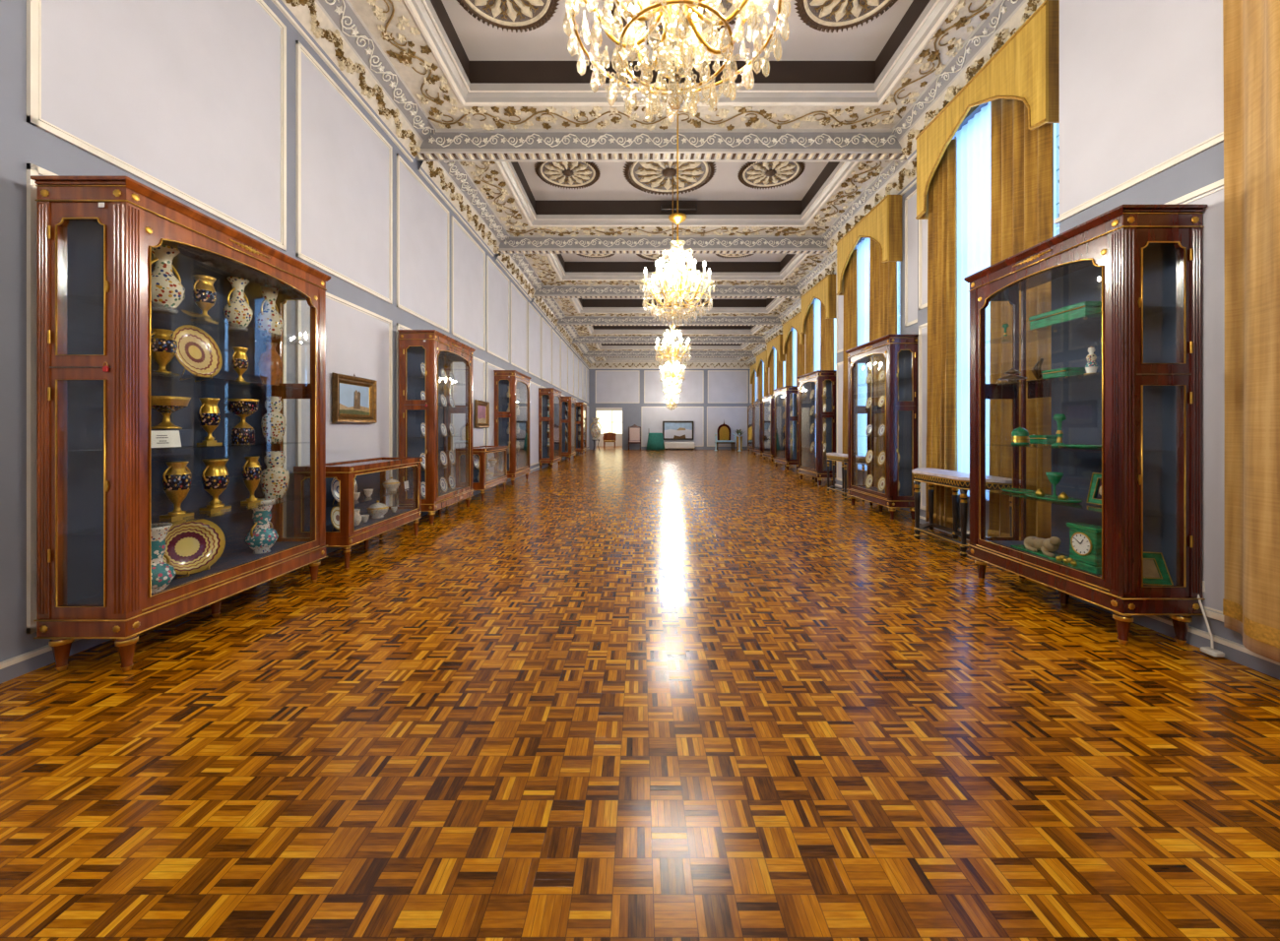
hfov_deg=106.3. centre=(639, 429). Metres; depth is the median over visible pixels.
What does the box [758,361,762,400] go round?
curtain
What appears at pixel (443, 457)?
plate
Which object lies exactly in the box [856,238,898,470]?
sheer curtain
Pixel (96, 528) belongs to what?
glass shelf
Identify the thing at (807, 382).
display cabinet
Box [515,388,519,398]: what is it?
vase
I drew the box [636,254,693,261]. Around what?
ceiling medallion
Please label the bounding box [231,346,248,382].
urn
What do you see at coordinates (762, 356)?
valance
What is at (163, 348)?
gilded amphora
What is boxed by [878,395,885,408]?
plate
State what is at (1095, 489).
picture frame
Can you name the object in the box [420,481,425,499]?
plate
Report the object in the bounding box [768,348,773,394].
curtain
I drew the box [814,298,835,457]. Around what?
sheer curtain
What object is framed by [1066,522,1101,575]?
mantel clock
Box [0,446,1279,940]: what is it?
floor
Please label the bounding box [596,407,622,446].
wall
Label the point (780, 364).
curtain
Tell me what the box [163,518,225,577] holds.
plate
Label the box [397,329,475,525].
display cabinet
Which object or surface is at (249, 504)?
name label
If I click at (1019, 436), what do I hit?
box
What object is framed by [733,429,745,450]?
potted plant
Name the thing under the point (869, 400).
plate
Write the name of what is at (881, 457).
plate
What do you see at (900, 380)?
glass shelf
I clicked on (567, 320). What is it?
ceiling beam
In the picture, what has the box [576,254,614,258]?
ceiling medallion
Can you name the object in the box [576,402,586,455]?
display cabinet
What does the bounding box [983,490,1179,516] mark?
glass shelf
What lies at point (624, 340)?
ceiling beam
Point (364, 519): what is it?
teacup
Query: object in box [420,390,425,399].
plate
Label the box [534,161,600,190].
ceiling medallion
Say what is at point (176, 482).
gilded amphora
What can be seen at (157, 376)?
glass shelf
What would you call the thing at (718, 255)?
ceiling medallion
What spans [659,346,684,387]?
crystal chandelier
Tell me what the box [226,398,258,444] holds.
footed bowl
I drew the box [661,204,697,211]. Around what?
air vent
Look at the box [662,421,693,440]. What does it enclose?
landscape painting
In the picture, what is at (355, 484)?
plate
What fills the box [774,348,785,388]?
sheer curtain
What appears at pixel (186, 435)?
plinth block
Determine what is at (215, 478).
urn
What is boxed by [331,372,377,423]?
framed painting
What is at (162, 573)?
vase
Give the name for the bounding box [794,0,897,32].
ceiling medallion
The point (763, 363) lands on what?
sheer curtain
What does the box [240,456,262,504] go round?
gilded amphora
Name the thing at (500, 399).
glass shelf
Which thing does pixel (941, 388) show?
curtain
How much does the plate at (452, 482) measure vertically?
0.242 m
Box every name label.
[171,514,183,521]
[205,441,216,446]
[210,508,220,513]
[247,501,255,507]
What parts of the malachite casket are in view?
lid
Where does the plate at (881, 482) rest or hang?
on the display cabinet at (898, 351)
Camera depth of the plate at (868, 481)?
7.77 m
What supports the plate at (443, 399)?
on the display cabinet at (437, 351)
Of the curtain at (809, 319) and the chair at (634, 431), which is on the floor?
the chair at (634, 431)
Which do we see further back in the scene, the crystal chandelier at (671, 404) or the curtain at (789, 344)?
the crystal chandelier at (671, 404)
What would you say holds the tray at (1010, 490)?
on the display cabinet at (1142, 403)
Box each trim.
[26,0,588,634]
[589,360,749,369]
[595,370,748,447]
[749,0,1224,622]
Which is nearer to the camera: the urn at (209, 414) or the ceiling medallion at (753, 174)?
the urn at (209, 414)
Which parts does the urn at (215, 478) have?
handle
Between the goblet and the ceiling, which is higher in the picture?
the ceiling
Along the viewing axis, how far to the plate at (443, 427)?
7.31 m
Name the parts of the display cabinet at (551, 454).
corner post, door, panel, corner post, cornice, corner post, frame, corner post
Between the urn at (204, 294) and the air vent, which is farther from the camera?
the air vent
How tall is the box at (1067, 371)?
0.077 m
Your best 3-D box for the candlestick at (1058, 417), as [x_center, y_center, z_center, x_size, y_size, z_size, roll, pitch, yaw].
[3.100,0.009,3.544,0.094,0.240,0.096,0,0,0]
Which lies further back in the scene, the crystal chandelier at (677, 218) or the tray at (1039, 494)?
the crystal chandelier at (677, 218)
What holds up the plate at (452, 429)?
on the display cabinet at (437, 351)
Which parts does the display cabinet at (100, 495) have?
corner post, leg, door, leg, corner post, cornice, panel, leg, frame, corner post, door, leg, corner post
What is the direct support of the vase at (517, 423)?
on the display cabinet at (518, 463)
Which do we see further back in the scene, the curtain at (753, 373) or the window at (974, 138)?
the curtain at (753, 373)
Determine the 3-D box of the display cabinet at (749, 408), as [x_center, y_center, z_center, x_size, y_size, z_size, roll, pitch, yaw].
[6.295,-0.010,26.600,0.450,2.620,1.410,0,0,0]
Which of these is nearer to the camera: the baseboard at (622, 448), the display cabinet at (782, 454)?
the display cabinet at (782, 454)
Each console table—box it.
[826,452,865,502]
[911,467,1021,557]
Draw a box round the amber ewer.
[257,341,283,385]
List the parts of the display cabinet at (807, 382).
corner post, frame, corner post, cornice, corner post, panel, door, corner post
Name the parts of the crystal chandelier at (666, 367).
arm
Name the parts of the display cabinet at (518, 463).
corner post, door, panel, cornice, corner post, frame, corner post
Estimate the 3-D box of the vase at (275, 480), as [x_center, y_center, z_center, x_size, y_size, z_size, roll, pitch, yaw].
[-2.950,0.369,3.872,0.195,0.380,0.198,0,0,0]
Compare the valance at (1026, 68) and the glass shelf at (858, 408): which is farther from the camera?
the glass shelf at (858, 408)
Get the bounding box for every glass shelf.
[64,495,312,534]
[66,442,308,450]
[151,370,310,390]
[213,331,312,345]
[304,488,414,507]
[407,376,468,385]
[407,463,467,471]
[409,436,461,438]
[438,405,466,409]
[459,463,504,469]
[499,397,524,400]
[803,397,831,400]
[854,378,911,386]
[854,462,911,469]
[856,406,885,409]
[983,329,1085,343]
[983,372,1101,387]
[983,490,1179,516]
[985,444,1176,451]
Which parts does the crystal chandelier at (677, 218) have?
arm, arm, arm, arm, arm, arm, stem, rod, lamp shade, arm, arm, arm, arm, arm, arm, arm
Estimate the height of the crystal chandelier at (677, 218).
4.013 m
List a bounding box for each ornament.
[997,368,1026,384]
[1048,555,1079,569]
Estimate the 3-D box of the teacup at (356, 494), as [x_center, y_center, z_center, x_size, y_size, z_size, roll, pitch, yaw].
[-2.860,0.674,4.820,0.084,0.070,0.084,0,0,45]
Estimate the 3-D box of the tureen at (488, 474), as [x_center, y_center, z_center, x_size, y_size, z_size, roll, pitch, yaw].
[-2.940,0.871,9.280,0.217,0.190,0.235,0,0,0]
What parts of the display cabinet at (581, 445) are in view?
panel, door, corner post, frame, glass, corner post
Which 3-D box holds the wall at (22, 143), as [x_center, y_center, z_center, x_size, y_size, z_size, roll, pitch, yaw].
[-3.398,-1.800,13.600,0.250,6.200,33.601,0,0,0]
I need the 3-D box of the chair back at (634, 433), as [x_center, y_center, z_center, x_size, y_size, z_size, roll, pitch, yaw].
[-0.334,0.310,29.955,0.640,0.780,0.050,0,0,0]
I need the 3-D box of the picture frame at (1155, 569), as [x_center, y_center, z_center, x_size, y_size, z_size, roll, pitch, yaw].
[3.146,0.863,2.983,0.227,0.182,0.124,0,0,11]
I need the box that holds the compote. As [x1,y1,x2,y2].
[151,395,191,429]
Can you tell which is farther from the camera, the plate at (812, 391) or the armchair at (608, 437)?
the armchair at (608, 437)
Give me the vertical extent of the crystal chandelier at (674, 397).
3.648 m
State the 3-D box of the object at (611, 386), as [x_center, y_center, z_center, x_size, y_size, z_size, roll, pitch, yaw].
[2.007,-1.310,30.391,9.657,4.820,0.026,0,0,0]
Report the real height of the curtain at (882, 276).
4.700 m
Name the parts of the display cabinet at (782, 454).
corner post, frame, cornice, corner post, panel, door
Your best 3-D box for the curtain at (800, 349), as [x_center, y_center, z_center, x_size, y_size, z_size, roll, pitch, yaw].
[5.394,-1.150,16.040,0.177,4.700,0.828,0,0,0]
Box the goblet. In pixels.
[1045,471,1063,497]
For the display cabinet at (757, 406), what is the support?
on the floor
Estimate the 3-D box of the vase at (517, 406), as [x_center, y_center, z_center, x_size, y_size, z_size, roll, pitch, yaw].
[-3.030,-0.466,11.850,0.138,0.270,0.140,0,0,0]
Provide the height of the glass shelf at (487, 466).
0.005 m
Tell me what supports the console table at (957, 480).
on the floor
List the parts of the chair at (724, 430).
backrest, panel, seat frame, seat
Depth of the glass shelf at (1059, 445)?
3.27 m
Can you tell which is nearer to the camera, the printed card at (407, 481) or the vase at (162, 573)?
the vase at (162, 573)
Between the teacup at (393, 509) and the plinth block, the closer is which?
the plinth block
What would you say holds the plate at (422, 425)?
on the display cabinet at (437, 351)
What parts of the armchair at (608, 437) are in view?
backrest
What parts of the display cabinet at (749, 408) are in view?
corner post, frame, corner post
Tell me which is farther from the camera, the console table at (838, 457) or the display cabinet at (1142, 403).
the console table at (838, 457)
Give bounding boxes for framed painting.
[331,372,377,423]
[474,399,489,428]
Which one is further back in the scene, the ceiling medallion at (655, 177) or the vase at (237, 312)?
the ceiling medallion at (655, 177)
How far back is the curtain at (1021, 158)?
4.76 m
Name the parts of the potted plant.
pot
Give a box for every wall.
[0,0,588,662]
[588,369,749,449]
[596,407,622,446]
[749,102,1242,644]
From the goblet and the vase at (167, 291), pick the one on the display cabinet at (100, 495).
the vase at (167, 291)
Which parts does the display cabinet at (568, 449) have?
door, panel, cornice, corner post, glass, corner post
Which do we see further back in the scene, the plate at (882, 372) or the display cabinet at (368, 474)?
the plate at (882, 372)
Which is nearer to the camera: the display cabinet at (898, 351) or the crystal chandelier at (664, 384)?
the display cabinet at (898, 351)
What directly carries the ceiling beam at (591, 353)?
attached to the ceiling
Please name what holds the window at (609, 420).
in the wall at (618, 440)
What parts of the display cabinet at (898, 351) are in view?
corner post, leg, door, frame, corner post, rail, leg, cornice, panel, corner post, leg, door, leg, corner post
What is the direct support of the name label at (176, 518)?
on the display cabinet at (100, 495)
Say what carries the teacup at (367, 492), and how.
on the display cabinet at (368, 474)
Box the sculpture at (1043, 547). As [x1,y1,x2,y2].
[1010,536,1069,559]
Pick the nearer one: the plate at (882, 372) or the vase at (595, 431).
the plate at (882, 372)
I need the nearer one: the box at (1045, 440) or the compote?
the compote
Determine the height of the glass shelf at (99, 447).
0.006 m
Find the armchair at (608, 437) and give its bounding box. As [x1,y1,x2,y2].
[602,432,616,447]
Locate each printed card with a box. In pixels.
[151,430,181,447]
[403,480,408,489]
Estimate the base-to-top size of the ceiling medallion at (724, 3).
0.100 m
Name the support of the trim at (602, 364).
attached to the wall at (631, 413)
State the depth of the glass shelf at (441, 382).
7.10 m
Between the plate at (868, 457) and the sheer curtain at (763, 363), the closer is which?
the plate at (868, 457)
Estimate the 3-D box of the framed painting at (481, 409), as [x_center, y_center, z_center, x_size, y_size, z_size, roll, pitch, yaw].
[-3.229,-0.322,9.825,0.053,0.583,0.750,0,0,0]
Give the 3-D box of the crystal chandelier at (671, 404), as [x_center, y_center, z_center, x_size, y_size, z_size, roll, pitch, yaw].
[1.600,-2.906,24.100,0.654,3.648,0.661,0,0,-42]
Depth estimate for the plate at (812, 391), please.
11.83 m
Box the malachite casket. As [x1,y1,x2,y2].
[1027,301,1101,332]
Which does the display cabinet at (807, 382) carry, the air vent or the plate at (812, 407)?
the plate at (812, 407)
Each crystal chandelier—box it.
[562,0,791,123]
[640,3,714,327]
[654,175,691,369]
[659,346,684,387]
[662,303,682,396]
[664,374,679,403]
[665,386,678,406]
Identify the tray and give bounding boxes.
[1000,488,1035,494]
[1024,488,1083,504]
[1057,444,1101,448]
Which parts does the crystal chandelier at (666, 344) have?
stem, rod, arm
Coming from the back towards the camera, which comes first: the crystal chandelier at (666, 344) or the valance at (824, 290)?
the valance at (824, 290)
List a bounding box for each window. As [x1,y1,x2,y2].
[596,410,622,434]
[1056,134,1059,229]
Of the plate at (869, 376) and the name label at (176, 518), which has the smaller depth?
the name label at (176, 518)
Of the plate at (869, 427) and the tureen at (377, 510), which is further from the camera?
the plate at (869, 427)
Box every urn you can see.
[191,274,218,324]
[196,397,222,445]
[199,458,231,511]
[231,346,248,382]
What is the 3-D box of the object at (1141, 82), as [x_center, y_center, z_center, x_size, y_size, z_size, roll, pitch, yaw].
[4.970,-1.310,13.621,0.878,4.820,33.672,0,0,7]
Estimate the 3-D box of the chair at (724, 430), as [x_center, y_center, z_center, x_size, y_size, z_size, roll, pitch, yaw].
[5.240,0.310,29.588,1.262,1.980,0.724,0,0,0]
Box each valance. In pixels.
[749,363,756,383]
[756,349,767,377]
[766,334,785,367]
[782,311,805,354]
[800,274,835,334]
[836,194,901,295]
[915,0,1059,219]
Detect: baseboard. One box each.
[0,448,589,683]
[622,448,747,449]
[749,448,1279,679]
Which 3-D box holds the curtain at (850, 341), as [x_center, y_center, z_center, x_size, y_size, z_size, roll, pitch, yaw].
[4.188,-1.150,9.552,0.146,4.700,0.516,0,0,0]
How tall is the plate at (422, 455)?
0.242 m
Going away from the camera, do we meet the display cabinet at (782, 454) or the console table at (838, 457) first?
the console table at (838, 457)
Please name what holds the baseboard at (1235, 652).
attached to the wall at (1202, 169)
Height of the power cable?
0.388 m
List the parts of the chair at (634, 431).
backrest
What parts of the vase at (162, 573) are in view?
handle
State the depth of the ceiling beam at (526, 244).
10.65 m
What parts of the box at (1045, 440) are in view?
lid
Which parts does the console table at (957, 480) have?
leg, leg, leg, leg, leg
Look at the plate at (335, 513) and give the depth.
4.55 m
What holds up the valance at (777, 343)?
attached to the wall at (1202, 169)
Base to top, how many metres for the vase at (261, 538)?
0.410 m
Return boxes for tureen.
[366,500,388,518]
[383,477,400,491]
[485,469,494,479]
[488,456,497,464]
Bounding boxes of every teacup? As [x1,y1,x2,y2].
[354,492,360,500]
[361,514,369,522]
[363,489,373,497]
[390,507,397,512]
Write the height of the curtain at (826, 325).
4.700 m
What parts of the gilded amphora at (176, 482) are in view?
handle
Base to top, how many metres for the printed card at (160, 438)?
0.100 m
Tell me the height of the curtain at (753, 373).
4.700 m
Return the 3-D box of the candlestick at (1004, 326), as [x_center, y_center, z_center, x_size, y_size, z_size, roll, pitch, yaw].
[3.100,-0.816,4.069,0.059,0.150,0.060,0,0,0]
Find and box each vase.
[151,245,185,315]
[151,522,176,594]
[223,276,253,332]
[244,498,278,554]
[256,286,283,338]
[259,450,289,499]
[260,396,286,443]
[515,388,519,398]
[515,404,519,415]
[515,422,519,433]
[515,441,519,451]
[589,417,601,440]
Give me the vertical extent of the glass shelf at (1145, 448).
0.006 m
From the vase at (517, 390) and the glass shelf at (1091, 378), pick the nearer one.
the glass shelf at (1091, 378)
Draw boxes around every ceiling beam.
[415,128,916,161]
[496,235,831,254]
[532,284,801,298]
[557,316,781,325]
[572,335,766,344]
[582,350,754,357]
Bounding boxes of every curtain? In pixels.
[751,371,755,404]
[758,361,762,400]
[763,363,764,396]
[764,366,768,396]
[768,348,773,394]
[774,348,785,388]
[775,352,783,388]
[785,330,793,458]
[792,327,796,401]
[796,332,805,385]
[805,303,814,374]
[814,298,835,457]
[820,302,833,469]
[842,249,857,488]
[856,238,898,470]
[869,238,896,489]
[925,136,958,528]
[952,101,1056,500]
[987,98,1053,540]
[1222,0,1279,662]
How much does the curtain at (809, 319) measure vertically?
4.700 m
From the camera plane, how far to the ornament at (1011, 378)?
3.96 m
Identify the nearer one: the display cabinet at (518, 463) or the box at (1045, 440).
the box at (1045, 440)
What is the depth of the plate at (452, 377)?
7.64 m
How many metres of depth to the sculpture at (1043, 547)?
3.65 m
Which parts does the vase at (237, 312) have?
handle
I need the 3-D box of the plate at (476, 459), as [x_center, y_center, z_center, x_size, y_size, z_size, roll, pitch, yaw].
[-2.962,0.587,8.650,0.088,0.273,0.260,0,0,0]
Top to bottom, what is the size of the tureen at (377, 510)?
0.190 m
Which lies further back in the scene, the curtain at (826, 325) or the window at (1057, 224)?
the curtain at (826, 325)
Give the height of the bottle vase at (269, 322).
0.400 m
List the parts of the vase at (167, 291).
handle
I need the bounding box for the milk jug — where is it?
[354,509,362,526]
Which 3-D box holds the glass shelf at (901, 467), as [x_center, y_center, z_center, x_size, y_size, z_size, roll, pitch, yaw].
[3.708,0.563,7.370,0.345,0.006,1.250,0,0,0]
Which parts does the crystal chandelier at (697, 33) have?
arm, arm, arm, arm, arm, stem, arm, arm, arm, arm, arm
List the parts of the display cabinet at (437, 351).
corner post, door, leg, corner post, panel, cornice, corner post, frame, door, leg, corner post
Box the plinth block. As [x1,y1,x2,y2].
[151,429,193,447]
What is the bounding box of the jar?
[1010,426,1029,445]
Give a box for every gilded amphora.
[151,328,177,373]
[159,461,193,518]
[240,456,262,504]
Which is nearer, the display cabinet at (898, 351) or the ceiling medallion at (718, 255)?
the display cabinet at (898, 351)
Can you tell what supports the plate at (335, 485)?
on the display cabinet at (368, 474)
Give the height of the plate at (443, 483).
0.242 m
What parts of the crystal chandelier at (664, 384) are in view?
arm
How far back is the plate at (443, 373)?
7.32 m
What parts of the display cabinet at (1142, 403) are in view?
corner post, leg, door, leg, corner post, rail, frame, leg, panel, cornice, leg, corner post, door, leg, corner post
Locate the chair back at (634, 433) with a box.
[629,428,639,440]
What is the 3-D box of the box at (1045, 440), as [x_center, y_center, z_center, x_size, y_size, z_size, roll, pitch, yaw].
[3.098,0.087,3.664,0.137,0.082,0.172,0,0,0]
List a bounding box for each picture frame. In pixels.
[1086,472,1101,505]
[1143,551,1173,585]
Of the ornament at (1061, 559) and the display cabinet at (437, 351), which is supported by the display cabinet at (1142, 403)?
the ornament at (1061, 559)
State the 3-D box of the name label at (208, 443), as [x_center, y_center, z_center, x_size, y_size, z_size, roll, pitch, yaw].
[-2.822,0.094,3.157,0.004,0.030,0.070,0,0,0]
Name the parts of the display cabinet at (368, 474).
door, leg, lid, panel, lid glass, leg, frame, door, leg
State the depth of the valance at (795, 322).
16.34 m
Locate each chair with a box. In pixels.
[628,424,640,450]
[714,420,736,450]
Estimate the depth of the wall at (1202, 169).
3.17 m
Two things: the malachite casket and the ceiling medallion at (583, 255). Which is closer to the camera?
the malachite casket
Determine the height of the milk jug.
0.160 m
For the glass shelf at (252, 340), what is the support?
attached to the display cabinet at (100, 495)
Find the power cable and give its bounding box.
[1197,580,1224,657]
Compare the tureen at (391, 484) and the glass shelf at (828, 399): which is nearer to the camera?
the tureen at (391, 484)
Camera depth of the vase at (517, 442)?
11.81 m
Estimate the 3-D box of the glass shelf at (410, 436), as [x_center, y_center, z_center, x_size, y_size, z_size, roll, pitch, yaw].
[-2.993,0.113,7.150,0.395,0.006,1.400,0,0,0]
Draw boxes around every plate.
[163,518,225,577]
[171,324,222,382]
[330,477,339,504]
[330,507,339,531]
[354,479,357,492]
[420,362,425,378]
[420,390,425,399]
[420,422,425,438]
[420,452,425,469]
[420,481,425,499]
[440,394,447,408]
[440,450,447,466]
[440,477,447,492]
[441,369,447,379]
[441,423,447,436]
[448,423,454,436]
[448,449,455,464]
[448,475,455,490]
[449,371,454,381]
[449,395,454,407]
[473,454,479,468]
[809,389,814,400]
[809,405,814,415]
[809,423,814,434]
[809,441,814,451]
[865,373,872,383]
[865,396,872,407]
[865,424,872,436]
[865,449,873,463]
[865,474,873,489]
[877,450,885,465]
[877,476,885,492]
[878,370,885,381]
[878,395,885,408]
[878,424,885,436]
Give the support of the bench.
on the floor
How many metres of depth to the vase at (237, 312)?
3.48 m
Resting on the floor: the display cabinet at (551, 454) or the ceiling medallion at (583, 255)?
the display cabinet at (551, 454)
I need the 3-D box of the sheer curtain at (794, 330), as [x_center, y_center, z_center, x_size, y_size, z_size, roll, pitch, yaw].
[5.570,-1.425,16.640,0.067,4.650,1.560,0,0,0]
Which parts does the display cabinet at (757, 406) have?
corner post, frame, corner post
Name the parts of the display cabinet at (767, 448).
corner post, frame, cornice, corner post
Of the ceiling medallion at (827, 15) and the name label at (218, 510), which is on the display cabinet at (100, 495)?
the name label at (218, 510)
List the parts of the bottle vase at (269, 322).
handle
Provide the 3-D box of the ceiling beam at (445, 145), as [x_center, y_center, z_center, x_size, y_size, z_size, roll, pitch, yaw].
[0.509,-4.320,6.980,7.610,0.760,0.240,0,0,0]
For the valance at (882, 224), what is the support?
attached to the wall at (1202, 169)
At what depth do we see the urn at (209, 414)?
3.26 m
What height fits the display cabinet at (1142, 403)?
2.620 m
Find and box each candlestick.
[1002,323,1009,337]
[1050,414,1066,447]
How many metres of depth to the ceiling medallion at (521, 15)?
5.41 m
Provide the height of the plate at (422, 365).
0.210 m
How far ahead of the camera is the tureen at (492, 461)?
9.51 m
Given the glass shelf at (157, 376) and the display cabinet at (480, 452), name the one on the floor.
the display cabinet at (480, 452)
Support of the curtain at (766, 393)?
hanging from the valance at (762, 356)
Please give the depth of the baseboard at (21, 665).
2.61 m
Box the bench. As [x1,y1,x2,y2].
[663,442,695,449]
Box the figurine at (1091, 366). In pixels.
[1085,346,1097,374]
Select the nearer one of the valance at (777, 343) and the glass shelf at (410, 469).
the glass shelf at (410, 469)
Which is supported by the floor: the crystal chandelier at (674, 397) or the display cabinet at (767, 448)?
the display cabinet at (767, 448)
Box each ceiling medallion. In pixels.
[456,0,559,32]
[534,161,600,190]
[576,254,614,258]
[602,0,748,49]
[622,161,716,195]
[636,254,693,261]
[715,254,753,258]
[737,161,805,190]
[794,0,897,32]
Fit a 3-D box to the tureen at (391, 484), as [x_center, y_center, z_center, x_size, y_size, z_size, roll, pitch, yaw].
[-2.860,0.629,5.520,0.183,0.160,0.198,0,0,0]
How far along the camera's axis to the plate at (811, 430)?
11.83 m
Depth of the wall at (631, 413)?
30.40 m
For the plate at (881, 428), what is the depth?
7.36 m
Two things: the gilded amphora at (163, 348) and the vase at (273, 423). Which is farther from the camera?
the vase at (273, 423)
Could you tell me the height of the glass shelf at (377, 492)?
0.005 m
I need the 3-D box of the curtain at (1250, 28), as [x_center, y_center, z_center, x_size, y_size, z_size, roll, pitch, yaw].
[3.191,-1.300,1.815,0.301,5.000,1.795,0,0,2]
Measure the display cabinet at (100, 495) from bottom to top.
2.620 m
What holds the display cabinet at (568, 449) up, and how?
on the floor
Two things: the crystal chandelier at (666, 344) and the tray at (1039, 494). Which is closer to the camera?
the tray at (1039, 494)
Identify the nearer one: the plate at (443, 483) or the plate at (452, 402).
the plate at (443, 483)
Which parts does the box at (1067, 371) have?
lid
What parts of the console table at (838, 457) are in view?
leg, leg, leg, leg, leg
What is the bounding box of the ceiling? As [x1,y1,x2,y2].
[271,0,1045,369]
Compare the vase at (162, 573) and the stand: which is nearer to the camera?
the vase at (162, 573)
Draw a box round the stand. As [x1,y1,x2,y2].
[646,433,664,449]
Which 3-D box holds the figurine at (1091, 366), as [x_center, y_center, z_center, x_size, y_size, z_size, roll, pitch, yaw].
[3.060,-0.461,3.250,0.080,0.200,0.080,0,0,0]
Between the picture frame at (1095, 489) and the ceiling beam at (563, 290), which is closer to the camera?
the picture frame at (1095, 489)
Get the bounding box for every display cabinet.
[30,175,330,672]
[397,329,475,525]
[493,370,531,487]
[538,387,562,469]
[560,396,576,461]
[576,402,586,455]
[746,404,754,452]
[752,400,767,457]
[762,394,773,462]
[772,385,798,471]
[796,370,835,487]
[845,334,918,521]
[963,204,1207,644]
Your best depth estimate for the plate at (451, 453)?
7.65 m
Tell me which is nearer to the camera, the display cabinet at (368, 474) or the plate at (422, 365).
the display cabinet at (368, 474)
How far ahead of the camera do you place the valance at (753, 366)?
28.75 m
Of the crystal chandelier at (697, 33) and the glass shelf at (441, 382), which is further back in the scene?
the glass shelf at (441, 382)
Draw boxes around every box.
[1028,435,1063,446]
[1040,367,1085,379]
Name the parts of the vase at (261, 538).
handle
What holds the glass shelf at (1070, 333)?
attached to the display cabinet at (1142, 403)
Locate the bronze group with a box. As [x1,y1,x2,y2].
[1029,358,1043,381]
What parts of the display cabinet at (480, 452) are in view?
door, panel, lid, leg, frame, door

